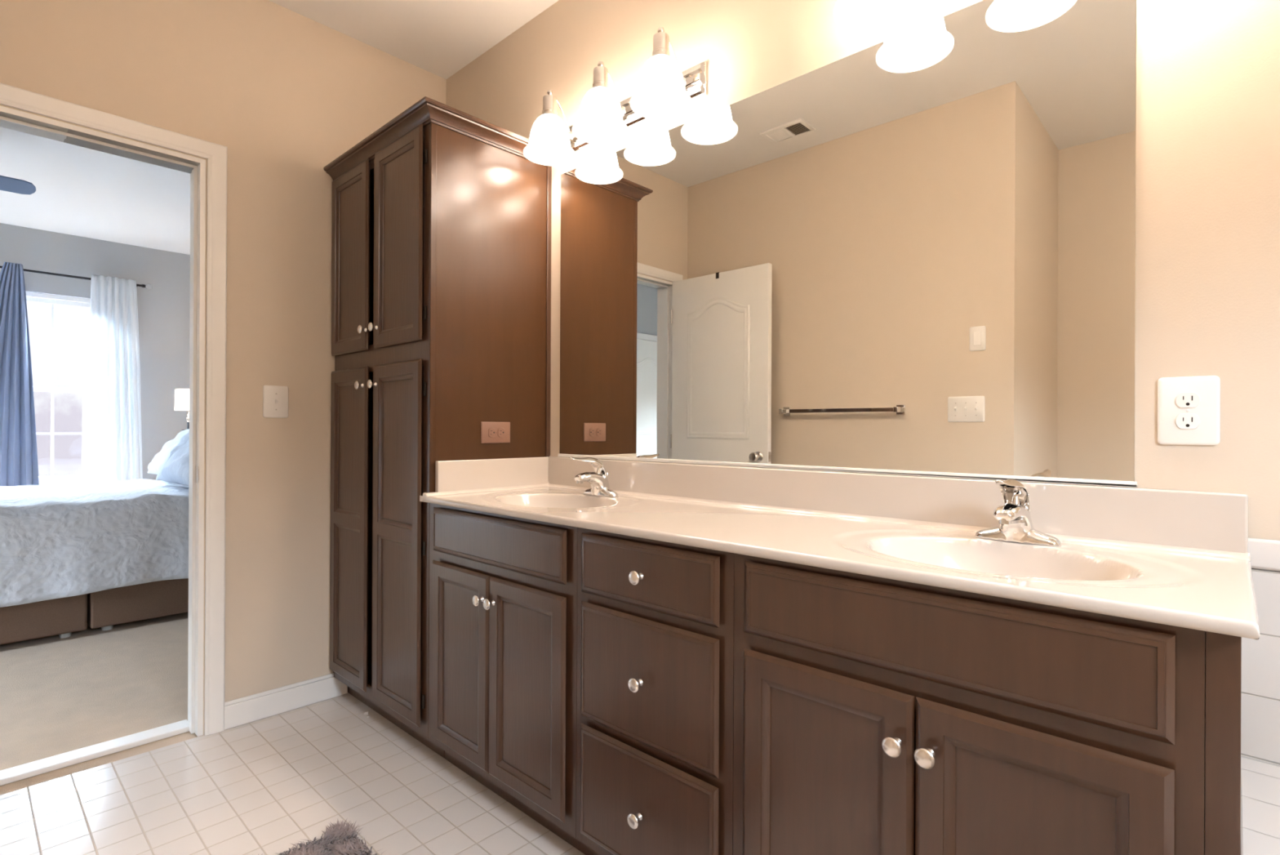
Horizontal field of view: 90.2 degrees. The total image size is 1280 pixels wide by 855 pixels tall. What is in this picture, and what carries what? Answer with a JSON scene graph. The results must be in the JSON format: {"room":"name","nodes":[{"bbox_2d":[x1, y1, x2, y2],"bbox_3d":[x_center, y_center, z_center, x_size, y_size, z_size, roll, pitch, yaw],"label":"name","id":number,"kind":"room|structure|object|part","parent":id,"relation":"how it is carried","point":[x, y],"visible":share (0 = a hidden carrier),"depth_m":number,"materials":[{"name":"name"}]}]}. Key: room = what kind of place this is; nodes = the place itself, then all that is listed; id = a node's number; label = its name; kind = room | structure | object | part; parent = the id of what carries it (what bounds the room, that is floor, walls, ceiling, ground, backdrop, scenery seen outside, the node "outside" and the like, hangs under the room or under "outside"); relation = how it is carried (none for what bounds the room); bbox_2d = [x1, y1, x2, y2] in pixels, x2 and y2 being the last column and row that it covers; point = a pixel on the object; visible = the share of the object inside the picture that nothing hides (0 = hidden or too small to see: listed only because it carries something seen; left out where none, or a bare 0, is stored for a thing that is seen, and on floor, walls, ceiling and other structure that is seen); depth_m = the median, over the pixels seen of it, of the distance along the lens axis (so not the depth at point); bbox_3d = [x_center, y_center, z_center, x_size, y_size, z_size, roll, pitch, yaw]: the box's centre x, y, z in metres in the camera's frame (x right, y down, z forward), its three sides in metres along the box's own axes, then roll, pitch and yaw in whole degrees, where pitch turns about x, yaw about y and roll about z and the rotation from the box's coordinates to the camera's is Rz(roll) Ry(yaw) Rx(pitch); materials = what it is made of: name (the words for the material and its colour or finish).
{"room":"bathroom","nodes":[
{"label":"bathroom","id":0,"kind":"room"},
{"bbox_2d":[0,222,190,479],"bbox_3d":[-5.836,-0.278,4.387,0.140,2.707,5.380,0,0,43],"label":"wall","id":1,"kind":"structure","parent":0,"point":[163,310],"depth_m":5.76,"materials":[{"name":"grey paint"}]},
{"bbox_2d":[25,291,90,484],"bbox_3d":[-4.992,-0.305,5.227,0.130,1.613,0.990,0,0,43],"label":"window","id":2,"kind":"structure","parent":1,"relation":"attached to","point":[54,300],"depth_m":5.35,"materials":[{"name":"white paint"}]},
{"bbox_3d":[-5.025,-0.687,5.260,0.022,0.778,0.840,0,0,43],"label":"sash","id":3,"kind":"part","parent":2,"relation":"part of","materials":[{"name":"glass"}]},
{"bbox_3d":[-5.011,0.051,5.243,0.022,0.783,0.840,0,0,43],"label":"sash","id":4,"kind":"part","parent":2,"relation":"part of","materials":[{"name":"white paint"}]},
{"bbox_2d":[0,266,152,289],"bbox_3d":[-4.932,-1.259,5.158,0.126,0.060,1.575,0,0,43],"label":"curtain rod","id":5,"kind":"object","parent":1,"relation":"attached to","point":[148,286],"visible":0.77,"depth_m":5.29,"materials":[{"name":"black metal"}]},
{"bbox_2d":[0,262,39,486],"bbox_3d":[-5.019,-0.125,4.953,0.070,2.343,0.557,0,0,43],"label":"curtain","id":6,"kind":"object","parent":5,"relation":"hanging from","point":[19,464],"visible":0.83,"depth_m":5.04,"materials":[{"name":"blue fabric"}]},
{"bbox_2d":[86,274,142,481],"bbox_3d":[-4.513,-0.121,5.498,0.078,2.338,0.403,0,0,43],"label":"curtain","id":7,"kind":"object","parent":5,"relation":"hanging from","point":[114,435],"visible":0.66,"depth_m":5.48,"materials":[{"name":"white fabric"}]},
{"bbox_2d":[0,0,446,734],"bbox_3d":[-2.497,0.235,1.343,0.140,3.703,5.280,0,0,43],"label":"wall","id":8,"kind":"structure","parent":0,"point":[287,93],"depth_m":2.40,"materials":[{"name":"beige paint"}]},
{"bbox_2d":[0,719,189,785],"bbox_3d":[-1.886,1.083,2.066,0.077,0.019,0.710,0,0,43],"label":"trim","id":9,"kind":"structure","parent":8,"relation":"attached to","point":[33,768],"depth_m":2.11,"materials":[{"name":"white paint"}]},
{"bbox_2d":[0,83,227,736],"bbox_3d":[-1.844,0.037,2.042,0.176,2.102,0.854,0,0,43],"label":"door frame","id":10,"kind":"structure","parent":8,"relation":"in","point":[216,155],"depth_m":2.26,"materials":[{"name":"white paint"}]},
{"bbox_3d":[-1.570,0.166,2.261,0.038,0.060,0.003,0,0,43],"label":"strike plate","id":11,"kind":"part","parent":10,"relation":"part of","materials":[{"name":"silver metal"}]},
{"bbox_2d":[262,385,288,417],"bbox_3d":[-1.382,-0.098,2.423,0.016,0.122,0.087,0,0,43],"label":"light switch","id":12,"kind":"object","parent":8,"relation":"attached to","point":[275,397],"visible":1,"depth_m":2.42,"materials":[{"name":"white plastic"}]},
{"bbox_2d":[224,672,347,728],"bbox_3d":[-1.353,1.042,2.462,0.012,0.097,0.438,0,0,43],"label":"baseboard","id":13,"kind":"structure","parent":8,"relation":"attached to","point":[245,709],"depth_m":2.44,"materials":[{"name":"white paint"}]},
{"bbox_2d":[0,0,559,254],"bbox_3d":[-2.778,-1.668,1.545,8.480,0.100,5.380,0,0,43],"label":"ceiling","id":14,"kind":"structure","parent":0,"point":[80,191],"depth_m":3.88,"materials":[{"name":"white paint"}]},
{"bbox_2d":[0,175,35,195],"bbox_3d":[-3.836,-1.449,3.125,1.327,0.340,1.272,0,0,43],"label":"ceiling fan","id":15,"kind":"object","parent":14,"relation":"hanging from","point":[6,184],"visible":1,"depth_m":3.53,"materials":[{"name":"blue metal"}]},
{"bbox_2d":[0,611,585,854],"bbox_3d":[-2.791,1.145,1.544,8.480,0.120,5.380,0,0,43],"label":"floor","id":16,"kind":"structure","parent":0,"point":[266,785],"depth_m":2.00,"materials":[{"name":"white tile"}]},
{"bbox_2d":[0,478,188,644],"bbox_3d":[-3.255,0.576,4.019,1.641,1.024,2.145,0,0,43],"label":"bed","id":17,"kind":"object","parent":16,"relation":"on","point":[104,554],"visible":0.55,"depth_m":3.33,"materials":[{"name":"white fabric"}]},
{"bbox_2d":[147,428,189,474],"bbox_3d":[-3.277,0.163,4.598,0.380,0.371,0.701,0,0,-44],"label":"pillow","id":18,"kind":"object","parent":17,"relation":"on","point":[181,439],"visible":0.38,"depth_m":4.44,"materials":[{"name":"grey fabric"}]},
{"bbox_2d":[155,442,189,485],"bbox_3d":[-2.712,0.171,4.002,0.700,0.367,0.390,0,0,40],"label":"pillow","id":19,"kind":"object","parent":17,"relation":"on","point":[176,470],"visible":0.28,"depth_m":3.87,"materials":[{"name":"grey fabric"}]},
{"bbox_2d":[252,818,386,854],"bbox_3d":[-0.694,1.079,1.277,0.827,0.030,0.580,0,0,43],"label":"bath mat","id":20,"kind":"object","parent":16,"relation":"on","point":[338,840],"visible":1,"depth_m":1.64,"materials":[{"name":"grey fabric"}]},
{"bbox_2d":[323,96,551,757],"bbox_3d":[-0.791,0.028,2.473,0.812,2.132,0.541,0,0,43],"label":"linen cabinet","id":21,"kind":"object","parent":16,"relation":"on","point":[441,232],"visible":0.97,"depth_m":2.25,"materials":[{"name":"brown wood"}]},
{"bbox_3d":[-1.126,0.376,2.465,0.328,1.203,0.018,0,0,43],"label":"door","id":22,"kind":"part","parent":21,"relation":"part of","materials":[{"name":"brown wood"}]},
{"bbox_3d":[-1.121,-0.641,2.465,0.328,0.707,0.018,0,0,43],"label":"door","id":23,"kind":"part","parent":21,"relation":"part of","materials":[{"name":"brown wood"}]},
{"bbox_3d":[-1.037,-0.156,2.352,0.032,0.032,0.028,0,0,43],"label":"knob","id":24,"kind":"part","parent":21,"relation":"part of","materials":[{"name":"silver metal"}]},
{"bbox_3d":[-1.018,-0.359,2.335,0.032,0.032,0.028,0,0,43],"label":"knob","id":25,"kind":"part","parent":21,"relation":"part of","materials":[{"name":"silver metal"}]},
{"bbox_3d":[-0.958,-0.155,2.279,0.032,0.032,0.028,0,0,43],"label":"knob","id":26,"kind":"part","parent":21,"relation":"part of","materials":[{"name":"silver metal"}]},
{"bbox_3d":[-0.953,-0.358,2.275,0.032,0.032,0.028,0,0,43],"label":"knob","id":27,"kind":"part","parent":21,"relation":"part of","materials":[{"name":"silver metal"}]},
{"bbox_3d":[-0.955,0.006,2.334,0.760,2.009,0.019,0,0,43],"label":"frame","id":28,"kind":"part","parent":21,"relation":"part of","materials":[{"name":"brown wood"}]},
{"bbox_3d":[-0.840,0.377,2.198,0.342,1.203,0.018,0,0,43],"label":"door","id":29,"kind":"part","parent":21,"relation":"part of","materials":[{"name":"brown wood"}]},
{"bbox_3d":[-0.835,-0.640,2.199,0.342,0.707,0.018,0,0,43],"label":"door","id":30,"kind":"part","parent":21,"relation":"part of","materials":[{"name":"brown wood"}]},
{"bbox_3d":[-0.786,-1.014,2.474,0.812,0.050,0.540,0,0,43],"label":"crown moulding","id":31,"kind":"part","parent":21,"relation":"part of","materials":[{"name":"brown wood"}]},
{"bbox_3d":[-0.507,0.008,2.254,0.003,2.009,0.474,0,0,43],"label":"panel","id":32,"kind":"part","parent":21,"relation":"part of","materials":[{"name":"brown wood"}]},
{"bbox_2d":[480,421,510,443],"bbox_3d":[-0.506,0.018,2.245,0.009,0.075,0.120,0,0,43],"label":"wall outlet","id":33,"kind":"object","parent":21,"relation":"attached to","point":[491,432],"visible":1,"depth_m":2.24,"materials":[{"name":"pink plastic"}]},
{"bbox_2d":[488,427,495,437],"bbox_3d":[-0.518,0.018,2.229,0.004,0.034,0.028,0,0,43],"label":"receptacle","id":34,"kind":"object","parent":33,"relation":"attached to","point":[491,431],"depth_m":2.23,"materials":[{"name":"brown plastic"}]},
{"bbox_2d":[497,427,504,437],"bbox_3d":[-0.491,0.018,2.258,0.004,0.034,0.028,0,0,43],"label":"receptacle","id":35,"kind":"object","parent":33,"relation":"attached to","point":[500,430],"depth_m":2.26,"materials":[{"name":"brown"}]},
{"bbox_3d":[-0.346,-0.442,2.417,0.006,1.100,0.020,0,0,43],"label":"scribe moulding","id":36,"kind":"part","parent":21,"relation":"part of","materials":[{"name":"brown wood"}]},
{"bbox_2d":[428,502,593,854],"bbox_3d":[-0.268,0.669,1.983,0.720,0.854,0.541,0,0,43],"label":"base cabinet","id":37,"kind":"object","parent":16,"relation":"on","point":[503,670],"visible":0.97,"depth_m":1.75,"materials":[{"name":"brown wood"}]},
{"bbox_3d":[-0.542,0.702,1.920,0.315,0.561,0.018,0,0,43],"label":"door","id":38,"kind":"part","parent":37,"relation":"part of","materials":[{"name":"brown wood"}]},
{"bbox_3d":[-0.460,0.490,1.812,0.032,0.032,0.028,0,0,43],"label":"knob","id":39,"kind":"part","parent":37,"relation":"part of","materials":[{"name":"silver metal"}]},
{"bbox_3d":[-0.420,0.490,1.775,0.032,0.032,0.028,0,0,43],"label":"knob","id":40,"kind":"part","parent":37,"relation":"part of","materials":[{"name":"silver metal"}]},
{"bbox_3d":[-0.419,0.323,1.807,0.647,0.137,0.018,0,0,43],"label":"false drawer","id":41,"kind":"part","parent":37,"relation":"part of","materials":[{"name":"brown wood"}]},
{"bbox_3d":[-0.305,0.703,1.699,0.330,0.561,0.018,0,0,43],"label":"door","id":42,"kind":"part","parent":37,"relation":"part of","materials":[{"name":"brown wood"}]},
{"bbox_2d":[419,456,1259,639],"bbox_3d":[0.176,0.235,1.586,1.948,0.246,0.518,0,0,43],"label":"countertop","id":43,"kind":"structure","parent":37,"relation":"on","point":[1176,557],"depth_m":1.30,"materials":[{"name":"beige stone"}]},
{"bbox_2d":[568,456,618,497],"bbox_3d":[-0.166,0.158,2.102,0.167,0.131,0.139,0,0,-19],"label":"faucet","id":44,"kind":"object","parent":43,"relation":"on","point":[598,481],"visible":1,"depth_m":2.08,"materials":[{"name":"silver metal"}]},
{"bbox_3d":[-0.167,0.139,2.074,0.051,0.094,0.165,0,0,43],"label":"lever","id":45,"kind":"part","parent":44,"relation":"part of","materials":[{"name":"silver metal"}]},
{"bbox_3d":[-0.156,0.184,2.086,0.152,0.080,0.137,0,0,43],"label":"spout","id":46,"kind":"part","parent":44,"relation":"part of","materials":[{"name":"silver metal"}]},
{"bbox_3d":[-0.137,0.142,2.107,0.017,0.044,0.024,0,0,43],"label":"valve post","id":47,"kind":"part","parent":44,"relation":"part of","materials":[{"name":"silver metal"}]},
{"bbox_2d":[974,479,1061,545],"bbox_3d":[0.724,0.162,1.273,0.167,0.131,0.139,0,0,-19],"label":"faucet","id":48,"kind":"object","parent":43,"relation":"on","point":[1013,516],"visible":1,"depth_m":1.25,"materials":[{"name":"silver metal"}]},
{"bbox_3d":[0.723,0.143,1.245,0.051,0.094,0.165,0,0,43],"label":"lever","id":49,"kind":"part","parent":48,"relation":"part of","materials":[{"name":"silver metal"}]},
{"bbox_3d":[0.753,0.146,1.278,0.017,0.044,0.024,0,0,43],"label":"valve post","id":50,"kind":"part","parent":48,"relation":"part of","materials":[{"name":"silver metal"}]},
{"bbox_3d":[0.734,0.188,1.257,0.152,0.080,0.137,0,0,43],"label":"spout","id":51,"kind":"part","parent":48,"relation":"part of","materials":[{"name":"silver metal"}]},
{"bbox_2d":[576,527,734,854],"bbox_3d":[0.165,0.671,1.579,0.465,0.854,0.541,0,0,43],"label":"base cabinet","id":52,"kind":"object","parent":16,"relation":"on","point":[655,708],"visible":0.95,"depth_m":1.38,"materials":[{"name":"brown wood"}]},
{"bbox_3d":[-0.010,0.855,1.391,0.032,0.032,0.028,0,0,43],"label":"knob","id":53,"kind":"part","parent":52,"relation":"part of","materials":[{"name":"silver metal"}]},
{"bbox_3d":[-0.009,0.560,1.391,0.032,0.032,0.028,0,0,43],"label":"knob","id":54,"kind":"part","parent":52,"relation":"part of","materials":[{"name":"silver metal"}]},
{"bbox_3d":[-0.008,0.327,1.391,0.032,0.032,0.028,0,0,43],"label":"knob","id":55,"kind":"part","parent":52,"relation":"part of","materials":[{"name":"silver metal"}]},
{"bbox_3d":[0.006,0.851,1.409,0.410,0.268,0.018,0,0,43],"label":"drawer","id":56,"kind":"part","parent":52,"relation":"part of","materials":[{"name":"brown wood"}]},
{"bbox_3d":[0.008,0.560,1.409,0.410,0.277,0.018,0,0,43],"label":"drawer","id":57,"kind":"part","parent":52,"relation":"part of","materials":[{"name":"brown wood"}]},
{"bbox_3d":[0.009,0.327,1.409,0.410,0.142,0.018,0,0,43],"label":"drawer","id":58,"kind":"part","parent":52,"relation":"part of","materials":[{"name":"brown wood"}]},
{"bbox_2d":[733,553,1241,854],"bbox_3d":[0.602,0.673,1.172,0.728,0.854,0.541,0,0,43],"label":"base cabinet","id":59,"kind":"object","parent":16,"relation":"on","point":[873,715],"visible":0.94,"depth_m":0.96,"materials":[{"name":"brown wood"}]},
{"bbox_3d":[0.317,0.705,1.120,0.321,0.561,0.018,0,0,43],"label":"door","id":60,"kind":"part","parent":59,"relation":"part of","materials":[{"name":"brown wood"}]},
{"bbox_3d":[0.402,0.503,1.009,0.032,0.032,0.028,0,0,43],"label":"knob","id":61,"kind":"part","parent":59,"relation":"part of","materials":[{"name":"silver metal"}]},
{"bbox_3d":[0.438,0.503,0.975,0.032,0.032,0.028,0,0,43],"label":"knob","id":62,"kind":"part","parent":59,"relation":"part of","materials":[{"name":"silver metal"}]},
{"bbox_3d":[0.434,0.326,1.012,0.637,0.137,0.018,0,0,43],"label":"false drawer","id":63,"kind":"part","parent":59,"relation":"part of","materials":[{"name":"brown wood"}]},
{"bbox_3d":[0.551,0.706,0.902,0.314,0.561,0.018,0,0,43],"label":"door","id":64,"kind":"part","parent":59,"relation":"part of","materials":[{"name":"brown wood"}]},
{"bbox_3d":[-3.705,0.743,5.521,0.520,0.685,0.468,0,0,43],"label":"nightstand","id":65,"kind":"object","parent":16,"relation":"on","visible":0},
{"bbox_2d":[174,388,189,430],"bbox_3d":[-3.863,0.032,5.465,0.188,0.735,0.188,0,0,43],"label":"table lamp","id":66,"kind":"object","parent":65,"relation":"on","point":[181,396],"visible":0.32,"depth_m":5.37,"materials":[{"name":"white fabric"}]},
{"bbox_3d":[-3.862,-0.236,5.465,0.188,0.180,0.188,0,0,43],"label":"lamp shade","id":67,"kind":"part","parent":66,"relation":"part of","materials":[{"name":"white fabric"}]},
{"bbox_2d":[445,0,1279,540],"bbox_3d":[0.536,-0.251,1.691,3.820,2.703,0.120,0,0,43],"label":"wall","id":68,"kind":"structure","parent":0,"point":[1207,208],"depth_m":1.19,"materials":[{"name":"beige paint"}]},
{"bbox_2d":[523,26,706,165],"bbox_3d":[-0.116,-1.067,2.071,0.699,0.230,0.215,0,0,43],"label":"vanity light","id":69,"kind":"object","parent":68,"relation":"attached to","point":[664,91],"visible":1,"depth_m":2.01,"materials":[{"name":"white glass"}]},
{"bbox_3d":[-0.317,-1.020,2.235,0.182,0.134,0.182,0,0,43],"label":"lamp shade","id":70,"kind":"part","parent":69,"relation":"part of","materials":[{"name":"white glass"}]},
{"bbox_3d":[-0.282,-1.107,2.272,0.032,0.134,0.101,0,0,43],"label":"arm","id":71,"kind":"part","parent":69,"relation":"part of","materials":[{"name":"silver metal"}]},
{"bbox_3d":[-0.127,-1.019,2.059,0.182,0.134,0.182,0,0,43],"label":"lamp shade","id":72,"kind":"part","parent":69,"relation":"part of","materials":[{"name":"white glass"}]},
{"bbox_3d":[-0.127,-1.032,2.059,0.054,0.088,0.054,0,0,43],"label":"bulb","id":73,"kind":"part","parent":69,"relation":"part of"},
{"bbox_3d":[-0.093,-1.106,2.096,0.032,0.134,0.101,0,0,43],"label":"arm","id":74,"kind":"part","parent":69,"relation":"part of","materials":[{"name":"silver metal"}]},
{"bbox_3d":[-0.052,-1.052,2.140,0.670,0.100,0.027,0,0,43],"label":"plate","id":75,"kind":"part","parent":69,"relation":"part of","materials":[{"name":"silver metal"}]},
{"bbox_3d":[0.062,-1.018,1.883,0.182,0.134,0.182,0,0,43],"label":"lamp shade","id":76,"kind":"part","parent":69,"relation":"part of","materials":[{"name":"white glass"}]},
{"bbox_3d":[0.062,-1.031,1.883,0.054,0.088,0.054,0,0,43],"label":"bulb","id":77,"kind":"part","parent":69,"relation":"part of","materials":[{"name":"white glass"}]},
{"bbox_3d":[0.097,-1.105,1.920,0.032,0.134,0.101,0,0,43],"label":"arm","id":78,"kind":"part","parent":69,"relation":"part of","materials":[{"name":"silver metal"}]},
{"bbox_2d":[558,0,1137,487],"bbox_3d":[0.325,-0.414,1.797,1.708,1.052,0.011,0,0,43],"label":"mirror","id":79,"kind":"object","parent":68,"relation":"attached to","point":[912,252],"visible":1,"depth_m":1.54,"materials":[{"name":"clear glass"}]},
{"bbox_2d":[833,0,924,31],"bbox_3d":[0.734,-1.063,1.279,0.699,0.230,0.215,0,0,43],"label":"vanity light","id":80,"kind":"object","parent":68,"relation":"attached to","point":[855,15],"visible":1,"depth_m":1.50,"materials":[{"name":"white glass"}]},
{"bbox_2d":[547,456,1248,552],"bbox_3d":[0.353,0.177,1.763,1.923,0.130,0.019,0,0,43],"label":"backsplash","id":81,"kind":"structure","parent":68,"relation":"attached to","point":[1206,520],"depth_m":1.43,"materials":[{"name":"beige stone"}]},
{"bbox_2d":[1157,375,1220,444],"bbox_3d":[1.002,-0.031,1.166,0.087,0.125,0.009,0,0,43],"label":"wall outlet","id":82,"kind":"object","parent":68,"relation":"attached to","point":[1188,407],"visible":1,"depth_m":1.16,"materials":[{"name":"white plastic"}]},
{"bbox_2d":[1175,391,1199,407],"bbox_3d":[1.001,-0.050,1.165,0.034,0.028,0.004,0,0,43],"label":"receptacle","id":83,"kind":"object","parent":82,"relation":"attached to","point":[1183,399],"depth_m":1.16,"materials":[{"name":"white plastic"}]},
{"bbox_2d":[1175,413,1199,428],"bbox_3d":[1.001,-0.011,1.165,0.034,0.028,0.004,0,0,43],"label":"receptacle","id":84,"kind":"object","parent":82,"relation":"attached to","point":[1182,420],"depth_m":1.16,"materials":[{"name":"white plastic"}]},
{"bbox_2d":[1240,568,1279,766],"bbox_3d":[1.424,0.676,0.771,1.020,0.857,0.010,0,0,43],"label":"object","id":85,"kind":"structure","parent":68,"relation":"attached to","point":[1260,657],"depth_m":1.09,"materials":[{"name":"white tile"}]},
{"bbox_2d":[1248,537,1279,571],"bbox_3d":[1.425,0.220,0.770,1.020,0.053,0.012,0,0,43],"label":"trim","id":86,"kind":"structure","parent":68,"relation":"attached to","point":[1264,553],"depth_m":1.09,"materials":[{"name":"white tile"}]},
{"bbox_2d":[1240,756,1279,854],"bbox_3d":[1.030,0.837,0.349,1.020,0.530,1.138,0,0,43],"label":"floor","id":87,"kind":"structure","parent":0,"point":[1260,780],"depth_m":0.96,"materials":[{"name":"white tile"}]}
]}

